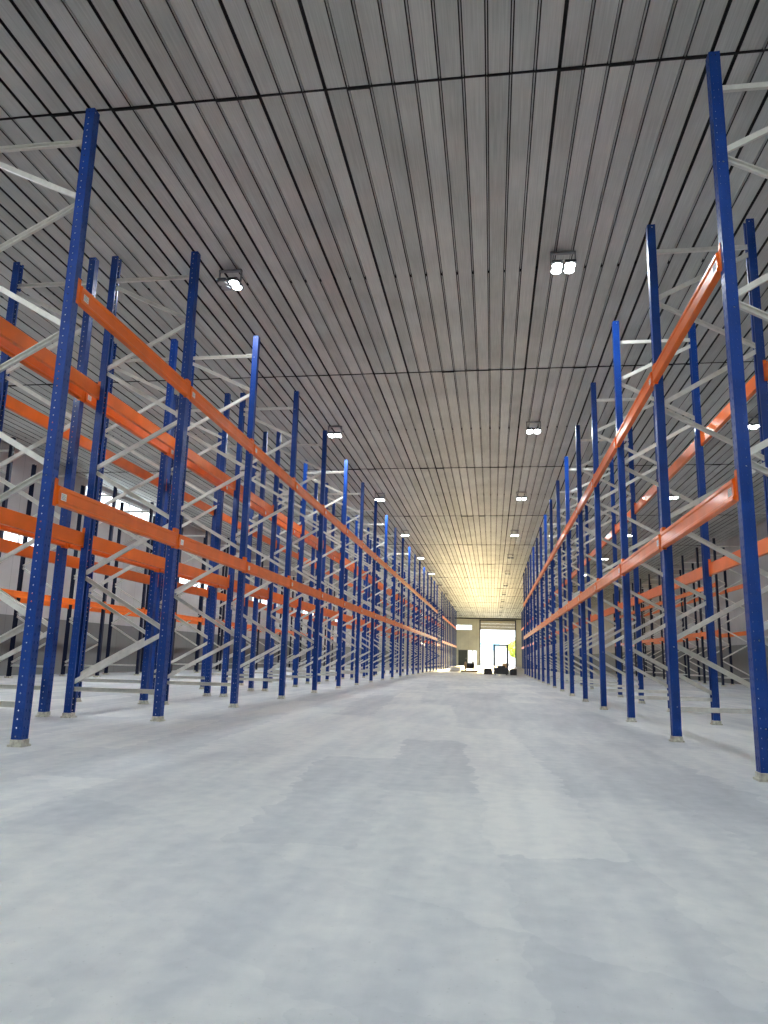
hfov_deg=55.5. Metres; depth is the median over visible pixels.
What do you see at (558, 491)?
frame
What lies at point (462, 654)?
door
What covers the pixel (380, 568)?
frame
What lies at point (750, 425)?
floodlight
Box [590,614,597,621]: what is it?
crossbar
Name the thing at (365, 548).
crossbar
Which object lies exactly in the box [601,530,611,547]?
crossbar
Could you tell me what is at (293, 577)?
frame
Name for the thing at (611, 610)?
crossbar
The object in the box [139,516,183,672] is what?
frame
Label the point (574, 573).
crossbar
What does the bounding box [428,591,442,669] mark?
frame
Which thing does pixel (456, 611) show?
frame
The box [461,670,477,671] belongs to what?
wooden pallet
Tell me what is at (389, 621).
crossbar
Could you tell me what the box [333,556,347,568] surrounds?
crossbar
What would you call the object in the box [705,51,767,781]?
frame
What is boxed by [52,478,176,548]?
crossbar
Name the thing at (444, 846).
floor
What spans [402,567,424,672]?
frame
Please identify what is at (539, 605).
frame
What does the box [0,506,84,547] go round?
crossbar
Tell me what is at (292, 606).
crossbar
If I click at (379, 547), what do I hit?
frame
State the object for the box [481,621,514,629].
shutter
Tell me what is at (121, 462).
crossbar
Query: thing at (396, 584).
frame
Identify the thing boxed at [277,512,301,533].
crossbar
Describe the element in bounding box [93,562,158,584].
crossbar
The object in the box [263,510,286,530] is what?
crossbar
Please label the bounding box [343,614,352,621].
crossbar
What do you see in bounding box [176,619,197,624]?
crossbar
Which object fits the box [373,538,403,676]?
frame
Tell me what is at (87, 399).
crossbar
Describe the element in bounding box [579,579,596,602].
crossbar
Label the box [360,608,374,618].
crossbar
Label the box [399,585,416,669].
frame
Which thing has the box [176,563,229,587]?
crossbar
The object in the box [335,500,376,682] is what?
frame
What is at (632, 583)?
frame
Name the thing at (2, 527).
crossbar
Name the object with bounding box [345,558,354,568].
crossbar
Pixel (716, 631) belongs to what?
crossbar
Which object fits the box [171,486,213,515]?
crossbar
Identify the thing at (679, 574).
frame
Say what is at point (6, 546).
crossbar
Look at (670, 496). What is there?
floodlight
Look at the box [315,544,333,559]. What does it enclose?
crossbar
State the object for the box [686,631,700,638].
crossbar
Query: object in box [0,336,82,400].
crossbar
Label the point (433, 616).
frame
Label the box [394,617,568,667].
wall
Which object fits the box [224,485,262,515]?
crossbar
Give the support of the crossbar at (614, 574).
attached to the frame at (696, 405)
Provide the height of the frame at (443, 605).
6.500 m
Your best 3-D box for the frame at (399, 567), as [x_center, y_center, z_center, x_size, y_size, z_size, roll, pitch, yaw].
[1.433,6.086,42.559,1.390,6.500,0.160,0,-11,8]
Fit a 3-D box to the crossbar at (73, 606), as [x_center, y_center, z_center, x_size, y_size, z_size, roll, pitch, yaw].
[-10.465,3.431,26.092,0.065,0.270,2.792,0,-11,8]
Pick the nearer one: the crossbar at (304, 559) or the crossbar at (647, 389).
the crossbar at (647, 389)
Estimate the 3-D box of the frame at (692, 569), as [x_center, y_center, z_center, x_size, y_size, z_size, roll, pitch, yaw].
[16.580,6.021,40.331,1.390,6.500,0.160,0,-11,8]
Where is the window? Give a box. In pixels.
[86,485,154,518]
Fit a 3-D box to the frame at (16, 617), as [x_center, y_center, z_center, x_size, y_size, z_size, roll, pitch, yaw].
[-10.398,1.708,22.102,1.390,6.500,0.160,0,-11,8]
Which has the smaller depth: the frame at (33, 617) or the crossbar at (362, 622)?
the frame at (33, 617)
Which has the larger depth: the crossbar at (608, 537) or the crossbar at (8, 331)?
the crossbar at (608, 537)
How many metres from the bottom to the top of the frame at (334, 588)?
6.500 m
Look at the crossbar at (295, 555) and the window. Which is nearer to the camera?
the crossbar at (295, 555)
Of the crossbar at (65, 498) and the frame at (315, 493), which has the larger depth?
the frame at (315, 493)
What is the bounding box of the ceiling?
[0,0,767,618]
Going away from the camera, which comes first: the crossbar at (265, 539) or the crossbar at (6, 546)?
the crossbar at (6, 546)
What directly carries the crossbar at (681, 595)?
attached to the frame at (692, 569)
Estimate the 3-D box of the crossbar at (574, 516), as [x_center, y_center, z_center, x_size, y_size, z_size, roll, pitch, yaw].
[4.810,0.209,18.713,0.065,0.270,2.792,0,-11,8]
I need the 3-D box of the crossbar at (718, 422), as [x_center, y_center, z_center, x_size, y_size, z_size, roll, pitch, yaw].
[4.900,-1.452,10.376,0.065,0.270,2.792,0,-11,8]
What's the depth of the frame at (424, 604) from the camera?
75.16 m
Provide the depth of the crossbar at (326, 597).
18.99 m
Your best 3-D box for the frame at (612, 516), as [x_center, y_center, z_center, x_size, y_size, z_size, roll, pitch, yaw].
[5.630,1.639,19.745,1.360,6.500,0.144,0,-11,8]
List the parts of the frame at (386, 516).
upright post, upright post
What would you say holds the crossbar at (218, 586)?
attached to the frame at (213, 600)
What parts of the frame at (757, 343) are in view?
upright post, foot plate, upright post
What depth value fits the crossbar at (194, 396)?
11.19 m
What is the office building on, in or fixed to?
on the ground
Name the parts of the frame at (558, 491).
upright post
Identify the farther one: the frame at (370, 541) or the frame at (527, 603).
the frame at (527, 603)
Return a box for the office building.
[468,636,514,664]
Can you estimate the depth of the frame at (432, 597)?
66.86 m
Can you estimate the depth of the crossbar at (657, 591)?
15.31 m
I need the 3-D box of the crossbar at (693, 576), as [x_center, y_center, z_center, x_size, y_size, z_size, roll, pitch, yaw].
[5.250,1.148,12.683,0.065,0.270,2.792,0,-11,8]
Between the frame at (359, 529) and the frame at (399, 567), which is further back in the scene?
the frame at (399, 567)
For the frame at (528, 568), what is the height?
6.500 m
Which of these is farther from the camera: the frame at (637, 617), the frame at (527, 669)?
the frame at (527, 669)
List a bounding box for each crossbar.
[0,316,100,399]
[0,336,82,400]
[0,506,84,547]
[0,524,65,547]
[0,538,87,568]
[0,588,53,601]
[2,394,99,451]
[20,598,68,608]
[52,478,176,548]
[62,597,105,609]
[66,543,157,571]
[72,605,110,613]
[76,278,188,398]
[82,391,167,455]
[89,536,165,569]
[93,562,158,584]
[103,449,166,486]
[104,392,177,450]
[105,602,143,612]
[117,611,139,616]
[158,568,216,587]
[163,581,208,597]
[168,447,223,490]
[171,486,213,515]
[175,614,201,621]
[176,529,245,572]
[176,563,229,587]
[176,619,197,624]
[185,448,235,489]
[188,380,252,453]
[214,592,244,605]
[217,584,258,598]
[222,513,249,532]
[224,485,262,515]
[234,580,268,598]
[240,484,273,513]
[245,558,289,588]
[248,600,273,610]
[252,440,294,489]
[252,529,276,547]
[258,596,282,604]
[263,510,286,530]
[273,592,298,606]
[276,607,295,616]
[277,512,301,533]
[279,544,298,559]
[289,576,320,599]
[289,604,311,611]
[293,529,315,548]
[294,478,324,515]
[301,601,320,612]
[301,613,313,620]
[303,557,316,568]
[305,530,323,544]
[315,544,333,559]
[320,591,343,607]
[323,608,338,617]
[324,505,345,533]
[326,544,340,559]
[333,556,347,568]
[343,598,360,613]
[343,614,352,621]
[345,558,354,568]
[346,528,362,548]
[355,619,364,624]
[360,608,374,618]
[362,543,375,559]
[374,611,385,622]
[376,555,386,569]
[385,618,394,625]
[387,565,395,576]
[395,621,402,628]
[396,573,403,583]
[403,578,409,589]
[540,567,544,578]
[544,556,549,570]
[545,616,551,625]
[550,543,556,560]
[551,608,558,621]
[557,528,565,549]
[558,604,567,616]
[565,504,577,533]
[567,595,579,610]
[571,570,576,578]
[577,478,593,513]
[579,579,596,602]
[588,548,595,560]
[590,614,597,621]
[593,437,616,486]
[596,564,621,591]
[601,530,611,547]
[604,607,614,616]
[615,510,630,533]
[616,366,653,447]
[618,597,634,611]
[620,528,661,575]
[634,481,656,513]
[638,584,661,603]
[651,638,660,641]
[652,243,721,384]
[660,469,738,549]
[668,441,694,479]
[674,567,702,589]
[675,594,683,599]
[683,589,697,597]
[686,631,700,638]
[698,583,715,592]
[700,375,755,445]
[701,630,718,636]
[708,537,767,576]
[763,360,767,380]
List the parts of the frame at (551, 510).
upright post, upright post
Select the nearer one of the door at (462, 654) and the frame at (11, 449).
the frame at (11, 449)
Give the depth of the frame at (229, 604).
15.33 m
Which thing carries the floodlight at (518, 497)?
attached to the ceiling
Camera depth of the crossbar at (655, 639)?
44.38 m
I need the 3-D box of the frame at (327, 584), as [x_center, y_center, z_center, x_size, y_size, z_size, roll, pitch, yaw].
[-5.176,8.883,57.404,1.390,6.500,0.160,0,-11,8]
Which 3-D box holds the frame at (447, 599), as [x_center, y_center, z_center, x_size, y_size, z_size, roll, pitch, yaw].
[5.450,11.605,69.714,1.390,6.500,0.160,0,-11,8]
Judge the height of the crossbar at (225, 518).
0.270 m
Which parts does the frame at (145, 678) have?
upright post, foot plate, upright post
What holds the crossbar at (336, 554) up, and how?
attached to the frame at (373, 569)
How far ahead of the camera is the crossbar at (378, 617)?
27.29 m
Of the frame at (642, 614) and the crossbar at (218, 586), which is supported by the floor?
the frame at (642, 614)
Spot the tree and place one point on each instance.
(511, 649)
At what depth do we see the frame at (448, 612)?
83.23 m
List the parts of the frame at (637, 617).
upright post, upright post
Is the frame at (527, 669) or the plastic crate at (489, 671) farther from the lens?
the plastic crate at (489, 671)
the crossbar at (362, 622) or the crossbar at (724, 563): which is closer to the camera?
the crossbar at (724, 563)
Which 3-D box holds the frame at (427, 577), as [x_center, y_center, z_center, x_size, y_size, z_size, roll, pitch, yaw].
[2.236,7.190,47.990,1.390,6.500,0.160,0,-11,8]
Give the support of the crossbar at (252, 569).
attached to the frame at (252, 396)
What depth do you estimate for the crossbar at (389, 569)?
30.38 m
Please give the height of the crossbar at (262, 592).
0.270 m
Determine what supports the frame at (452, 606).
on the floor
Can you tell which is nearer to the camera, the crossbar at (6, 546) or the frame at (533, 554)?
the crossbar at (6, 546)
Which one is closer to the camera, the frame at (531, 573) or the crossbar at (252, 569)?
the crossbar at (252, 569)
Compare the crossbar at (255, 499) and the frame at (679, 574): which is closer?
the crossbar at (255, 499)
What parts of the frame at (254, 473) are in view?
upright post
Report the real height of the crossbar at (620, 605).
0.270 m
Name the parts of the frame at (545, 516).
upright post, upright post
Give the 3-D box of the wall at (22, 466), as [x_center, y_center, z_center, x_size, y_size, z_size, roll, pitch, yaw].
[-7.644,7.834,54.497,0.250,7.900,125.200,0,-11,8]
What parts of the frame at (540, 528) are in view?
upright post, upright post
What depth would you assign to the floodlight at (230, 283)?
12.46 m
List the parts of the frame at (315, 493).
upright post, upright post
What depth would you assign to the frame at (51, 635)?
10.21 m
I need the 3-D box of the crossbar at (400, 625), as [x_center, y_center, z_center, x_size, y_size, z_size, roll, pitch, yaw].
[0.652,5.044,32.781,0.065,0.270,2.792,0,-11,8]
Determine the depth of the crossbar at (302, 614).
27.85 m
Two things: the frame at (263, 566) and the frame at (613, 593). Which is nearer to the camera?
the frame at (263, 566)
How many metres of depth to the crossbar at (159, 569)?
13.98 m
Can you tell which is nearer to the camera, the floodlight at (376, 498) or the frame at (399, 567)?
the floodlight at (376, 498)
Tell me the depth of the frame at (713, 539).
32.10 m
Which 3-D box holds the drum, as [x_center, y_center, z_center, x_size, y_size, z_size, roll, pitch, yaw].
[6.134,11.059,52.525,0.600,0.596,0.596,3,-11,-8]
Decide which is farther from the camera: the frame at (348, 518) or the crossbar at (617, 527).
the frame at (348, 518)
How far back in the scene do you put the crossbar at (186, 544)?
10.76 m
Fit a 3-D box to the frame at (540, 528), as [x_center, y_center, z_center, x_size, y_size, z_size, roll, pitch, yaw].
[7.236,3.847,30.607,1.360,6.500,0.144,0,-11,8]
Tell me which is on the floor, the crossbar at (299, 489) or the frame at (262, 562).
the frame at (262, 562)
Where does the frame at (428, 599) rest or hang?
on the floor
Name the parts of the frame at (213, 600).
upright post, upright post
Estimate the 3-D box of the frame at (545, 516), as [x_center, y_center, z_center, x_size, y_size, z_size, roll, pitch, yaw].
[6.835,3.295,27.892,1.360,6.500,0.144,0,-11,8]
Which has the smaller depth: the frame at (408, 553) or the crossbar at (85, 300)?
the crossbar at (85, 300)
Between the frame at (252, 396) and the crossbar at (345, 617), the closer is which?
the frame at (252, 396)
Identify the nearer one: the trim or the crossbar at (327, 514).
the crossbar at (327, 514)
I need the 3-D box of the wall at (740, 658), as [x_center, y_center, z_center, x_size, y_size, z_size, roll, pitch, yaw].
[19.909,7.714,50.445,0.250,7.900,125.200,0,-11,8]
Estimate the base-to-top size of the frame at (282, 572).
6.500 m
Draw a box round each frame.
[0,108,99,747]
[0,257,98,716]
[0,437,15,556]
[4,464,68,677]
[59,485,117,676]
[60,251,200,721]
[73,339,177,703]
[103,502,153,674]
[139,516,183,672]
[149,393,230,695]
[164,336,259,707]
[171,530,207,672]
[193,538,229,671]
[199,432,267,690]
[215,549,237,670]
[219,391,299,698]
[239,462,295,686]
[245,557,263,669]
[256,566,274,663]
[261,430,327,692]
[268,483,317,683]
[269,571,284,663]
[277,572,296,667]
[288,577,309,667]
[292,460,347,688]
[292,501,335,680]
[299,580,314,666]
[311,515,349,678]
[311,584,327,665]
[317,482,364,684]
[321,588,334,666]
[329,529,359,677]
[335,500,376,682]
[341,538,371,675]
[350,515,387,679]
[354,547,379,674]
[360,554,387,673]
[362,527,396,678]
[369,561,391,668]
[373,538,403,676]
[377,568,399,671]
[384,547,409,675]
[385,577,403,665]
[388,578,407,670]
[389,554,415,674]
[394,584,412,670]
[395,561,420,673]
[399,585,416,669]
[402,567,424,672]
[408,572,428,671]
[411,577,431,671]
[411,595,426,668]
[414,599,429,667]
[415,581,434,670]
[419,585,437,670]
[424,604,435,667]
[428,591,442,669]
[428,594,444,668]
[431,597,446,668]
[434,599,447,668]
[437,602,449,667]
[438,604,450,667]
[440,606,452,666]
[442,608,453,666]
[444,612,454,666]
[446,611,456,666]
[521,612,533,668]
[522,610,525,668]
[523,573,545,675]
[525,568,546,675]
[527,562,552,677]
[527,603,540,668]
[530,555,557,678]
[530,605,545,664]
[532,547,559,679]
[533,595,550,669]
[535,589,550,668]
[536,538,567,681]
[539,527,575,683]
[544,515,582,685]
[549,499,593,688]
[556,480,606,692]
[564,456,622,696]
[575,425,645,703]
[590,382,669,711]
[612,321,722,724]
[613,593,624,673]
[619,590,635,671]
[631,587,646,672]
[632,583,655,676]
[639,579,665,677]
[645,218,767,742]
[648,574,664,676]
[658,568,686,679]
[673,563,701,681]
[681,555,708,682]
[696,547,734,684]
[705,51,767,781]
[712,538,749,686]
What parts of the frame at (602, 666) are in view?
upright post, foot plate, upright post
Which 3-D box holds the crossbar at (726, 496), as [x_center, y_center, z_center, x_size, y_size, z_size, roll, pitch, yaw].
[3.152,0.050,7.442,0.065,0.270,2.792,0,-11,8]
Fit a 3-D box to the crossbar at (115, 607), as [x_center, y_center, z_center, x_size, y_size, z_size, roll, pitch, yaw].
[-9.170,3.426,25.902,0.065,0.270,2.792,0,-11,8]
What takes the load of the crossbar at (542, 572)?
attached to the frame at (545, 516)
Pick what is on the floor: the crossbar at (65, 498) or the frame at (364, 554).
the frame at (364, 554)
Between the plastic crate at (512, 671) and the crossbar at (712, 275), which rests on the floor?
the plastic crate at (512, 671)
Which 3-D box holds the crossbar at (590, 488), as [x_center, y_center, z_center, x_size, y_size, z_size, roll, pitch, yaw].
[4.408,-0.343,15.998,0.065,0.270,2.792,0,-11,8]
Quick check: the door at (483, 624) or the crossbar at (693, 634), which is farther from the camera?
the door at (483, 624)
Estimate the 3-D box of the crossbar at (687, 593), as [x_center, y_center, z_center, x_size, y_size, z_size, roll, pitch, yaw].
[15.359,4.039,36.584,0.065,0.270,2.792,0,-11,8]
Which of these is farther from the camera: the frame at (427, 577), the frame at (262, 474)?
the frame at (427, 577)
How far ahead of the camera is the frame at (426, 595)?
64.45 m
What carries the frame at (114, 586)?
on the floor
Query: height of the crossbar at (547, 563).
0.270 m
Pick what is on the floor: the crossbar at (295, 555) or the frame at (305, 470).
the frame at (305, 470)
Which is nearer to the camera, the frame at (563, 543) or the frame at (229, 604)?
the frame at (229, 604)
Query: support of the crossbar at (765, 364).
attached to the frame at (757, 343)
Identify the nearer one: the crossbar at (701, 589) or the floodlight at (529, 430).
the floodlight at (529, 430)
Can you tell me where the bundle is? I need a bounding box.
[449,667,460,670]
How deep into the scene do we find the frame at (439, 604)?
75.07 m
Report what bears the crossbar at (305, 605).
attached to the frame at (361, 512)
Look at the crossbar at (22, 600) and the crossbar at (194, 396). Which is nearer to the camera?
the crossbar at (194, 396)
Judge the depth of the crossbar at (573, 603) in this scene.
18.19 m
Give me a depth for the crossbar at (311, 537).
22.36 m
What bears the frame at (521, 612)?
on the floor
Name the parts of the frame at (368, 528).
upright post, upright post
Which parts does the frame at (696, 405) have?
upright post, foot plate, upright post, foot plate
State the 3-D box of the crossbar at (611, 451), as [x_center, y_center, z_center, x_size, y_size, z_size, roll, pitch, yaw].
[4.007,-0.895,13.282,0.065,0.270,2.792,0,-11,8]
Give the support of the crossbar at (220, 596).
attached to the frame at (254, 473)
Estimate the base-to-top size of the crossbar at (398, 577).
0.270 m
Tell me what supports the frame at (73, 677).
on the floor
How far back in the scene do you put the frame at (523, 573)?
46.86 m
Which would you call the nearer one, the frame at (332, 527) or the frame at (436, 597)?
the frame at (332, 527)
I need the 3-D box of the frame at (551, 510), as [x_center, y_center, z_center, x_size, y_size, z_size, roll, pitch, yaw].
[6.433,2.743,25.176,1.360,6.500,0.144,0,-11,8]
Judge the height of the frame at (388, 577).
6.500 m
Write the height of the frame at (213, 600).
6.500 m
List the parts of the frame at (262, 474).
upright post, upright post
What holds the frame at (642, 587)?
on the floor
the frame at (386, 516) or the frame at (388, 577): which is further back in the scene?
the frame at (388, 577)
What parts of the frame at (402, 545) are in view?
upright post, upright post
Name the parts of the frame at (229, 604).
upright post, upright post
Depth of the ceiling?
11.16 m
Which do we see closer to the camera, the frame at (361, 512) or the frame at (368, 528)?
the frame at (361, 512)
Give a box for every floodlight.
[216,269,243,290]
[328,426,341,437]
[375,493,384,500]
[516,492,526,499]
[526,421,540,433]
[550,251,575,273]
[669,490,677,498]
[748,417,758,428]
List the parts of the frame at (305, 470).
upright post, upright post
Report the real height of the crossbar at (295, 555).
0.270 m
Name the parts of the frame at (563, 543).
upright post, upright post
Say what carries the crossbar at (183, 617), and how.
attached to the frame at (149, 571)
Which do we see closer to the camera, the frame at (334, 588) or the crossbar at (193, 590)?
the crossbar at (193, 590)
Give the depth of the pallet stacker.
44.30 m
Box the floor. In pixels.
[0,664,767,1023]
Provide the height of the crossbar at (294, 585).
0.270 m
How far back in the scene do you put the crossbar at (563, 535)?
21.23 m
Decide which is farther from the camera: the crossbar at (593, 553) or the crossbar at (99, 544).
the crossbar at (593, 553)
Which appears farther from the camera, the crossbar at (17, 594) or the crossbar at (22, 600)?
the crossbar at (22, 600)
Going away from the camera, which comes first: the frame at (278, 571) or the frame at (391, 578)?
the frame at (278, 571)
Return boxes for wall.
[0,441,389,675]
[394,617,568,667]
[573,520,767,683]
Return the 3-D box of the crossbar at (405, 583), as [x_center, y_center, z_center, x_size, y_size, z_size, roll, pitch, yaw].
[1.105,3.547,35.906,0.065,0.270,2.792,0,-11,8]
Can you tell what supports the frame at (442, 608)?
on the floor
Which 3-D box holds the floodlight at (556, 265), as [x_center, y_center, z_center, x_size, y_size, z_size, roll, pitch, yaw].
[2.863,-4.022,11.685,0.400,0.290,0.340,0,-11,8]
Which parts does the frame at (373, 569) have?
upright post, upright post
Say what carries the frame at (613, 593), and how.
on the floor
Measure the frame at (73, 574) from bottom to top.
6.500 m
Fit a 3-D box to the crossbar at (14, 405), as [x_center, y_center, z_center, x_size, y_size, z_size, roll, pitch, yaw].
[-5.359,-1.408,11.885,0.065,0.270,2.792,0,-11,8]
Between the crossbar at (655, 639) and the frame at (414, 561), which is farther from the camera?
the crossbar at (655, 639)
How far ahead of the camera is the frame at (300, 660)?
54.59 m
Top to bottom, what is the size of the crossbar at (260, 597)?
0.270 m
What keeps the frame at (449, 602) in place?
on the floor
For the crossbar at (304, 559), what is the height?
0.270 m
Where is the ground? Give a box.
[474,663,514,666]
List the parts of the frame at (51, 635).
upright post, foot plate, upright post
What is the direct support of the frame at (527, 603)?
on the floor
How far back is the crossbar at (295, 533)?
22.70 m
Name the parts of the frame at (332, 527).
upright post, upright post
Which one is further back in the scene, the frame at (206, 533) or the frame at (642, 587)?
the frame at (642, 587)
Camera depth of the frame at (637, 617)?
16.97 m
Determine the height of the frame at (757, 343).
6.500 m
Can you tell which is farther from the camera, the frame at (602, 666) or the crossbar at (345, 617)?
the crossbar at (345, 617)
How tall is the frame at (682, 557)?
6.500 m
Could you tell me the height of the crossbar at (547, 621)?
0.270 m
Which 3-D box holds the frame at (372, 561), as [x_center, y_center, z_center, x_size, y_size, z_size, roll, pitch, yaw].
[-0.120,6.093,42.787,1.390,6.500,0.160,0,-11,8]
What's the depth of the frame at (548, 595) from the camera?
60.22 m
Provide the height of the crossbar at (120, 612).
0.270 m
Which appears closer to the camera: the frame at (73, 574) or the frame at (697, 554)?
the frame at (73, 574)
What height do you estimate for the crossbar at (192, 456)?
0.270 m
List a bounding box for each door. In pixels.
[458,649,466,664]
[479,620,515,666]
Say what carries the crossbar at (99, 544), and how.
attached to the frame at (252, 396)
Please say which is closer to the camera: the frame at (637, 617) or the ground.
the frame at (637, 617)
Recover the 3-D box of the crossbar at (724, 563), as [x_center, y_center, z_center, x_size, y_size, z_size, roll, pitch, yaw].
[4.849,0.597,9.967,0.065,0.270,2.792,0,-11,8]
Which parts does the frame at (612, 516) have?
upright post, upright post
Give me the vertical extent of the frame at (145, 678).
6.500 m
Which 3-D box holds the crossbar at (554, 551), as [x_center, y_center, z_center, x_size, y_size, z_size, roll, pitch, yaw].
[5.614,1.313,24.144,0.065,0.270,2.792,0,-11,8]
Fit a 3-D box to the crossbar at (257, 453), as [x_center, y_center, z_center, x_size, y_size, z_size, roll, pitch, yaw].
[-2.108,-0.868,14.182,0.065,0.270,2.792,0,-11,8]
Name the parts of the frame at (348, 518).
upright post, upright post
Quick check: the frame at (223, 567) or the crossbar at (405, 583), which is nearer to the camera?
the crossbar at (405, 583)
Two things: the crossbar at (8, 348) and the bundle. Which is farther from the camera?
the bundle
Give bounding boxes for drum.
[464,661,474,669]
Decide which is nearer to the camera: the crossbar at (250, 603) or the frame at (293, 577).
the crossbar at (250, 603)
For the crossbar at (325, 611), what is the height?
0.270 m
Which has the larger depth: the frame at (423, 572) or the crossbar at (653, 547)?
the frame at (423, 572)
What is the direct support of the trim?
attached to the wall at (467, 640)
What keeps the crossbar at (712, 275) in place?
attached to the frame at (742, 451)
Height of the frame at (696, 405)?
6.500 m
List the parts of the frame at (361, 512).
upright post, upright post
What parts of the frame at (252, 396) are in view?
upright post, foot plate, upright post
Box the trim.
[406,617,563,619]
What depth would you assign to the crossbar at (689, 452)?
12.85 m
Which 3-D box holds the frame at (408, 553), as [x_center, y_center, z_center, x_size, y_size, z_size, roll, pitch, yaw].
[0.630,4.982,37.128,1.390,6.500,0.160,0,-11,8]
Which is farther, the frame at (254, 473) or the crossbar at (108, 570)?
the frame at (254, 473)
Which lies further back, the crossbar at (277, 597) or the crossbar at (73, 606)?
the crossbar at (73, 606)
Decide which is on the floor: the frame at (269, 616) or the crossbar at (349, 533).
the frame at (269, 616)
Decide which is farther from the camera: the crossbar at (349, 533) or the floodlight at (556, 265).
the crossbar at (349, 533)
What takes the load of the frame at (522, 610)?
on the floor
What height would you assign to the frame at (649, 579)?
6.500 m
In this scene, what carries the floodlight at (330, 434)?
attached to the ceiling
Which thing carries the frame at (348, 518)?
on the floor
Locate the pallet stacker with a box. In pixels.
[493,644,508,674]
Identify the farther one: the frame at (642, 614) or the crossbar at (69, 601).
the frame at (642, 614)
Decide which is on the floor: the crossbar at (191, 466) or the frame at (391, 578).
the frame at (391, 578)
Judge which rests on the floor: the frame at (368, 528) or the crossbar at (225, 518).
the frame at (368, 528)
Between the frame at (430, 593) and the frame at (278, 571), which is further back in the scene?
the frame at (430, 593)
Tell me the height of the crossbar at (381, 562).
0.270 m
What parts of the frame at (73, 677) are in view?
foot plate, upright post, foot plate, upright post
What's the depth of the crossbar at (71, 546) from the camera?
11.26 m
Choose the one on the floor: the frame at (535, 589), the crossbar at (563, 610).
the frame at (535, 589)
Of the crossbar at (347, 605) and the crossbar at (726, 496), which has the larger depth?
the crossbar at (347, 605)
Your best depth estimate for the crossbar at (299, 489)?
16.70 m
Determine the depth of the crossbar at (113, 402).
11.32 m
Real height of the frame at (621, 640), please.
6.500 m
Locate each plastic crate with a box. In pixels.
[484,668,492,674]
[510,669,516,674]
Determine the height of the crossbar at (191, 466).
0.270 m
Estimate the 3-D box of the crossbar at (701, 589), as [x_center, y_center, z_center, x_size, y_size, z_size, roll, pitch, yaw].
[14.957,3.487,33.869,0.065,0.270,2.792,0,-11,8]
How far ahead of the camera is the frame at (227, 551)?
35.48 m
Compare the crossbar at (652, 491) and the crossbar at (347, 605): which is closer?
the crossbar at (652, 491)
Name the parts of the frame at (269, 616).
upright post, upright post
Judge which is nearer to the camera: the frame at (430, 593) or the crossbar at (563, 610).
the crossbar at (563, 610)
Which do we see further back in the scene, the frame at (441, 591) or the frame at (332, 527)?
the frame at (441, 591)
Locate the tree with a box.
[507,641,514,657]
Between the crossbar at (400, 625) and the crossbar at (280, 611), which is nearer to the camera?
the crossbar at (280, 611)

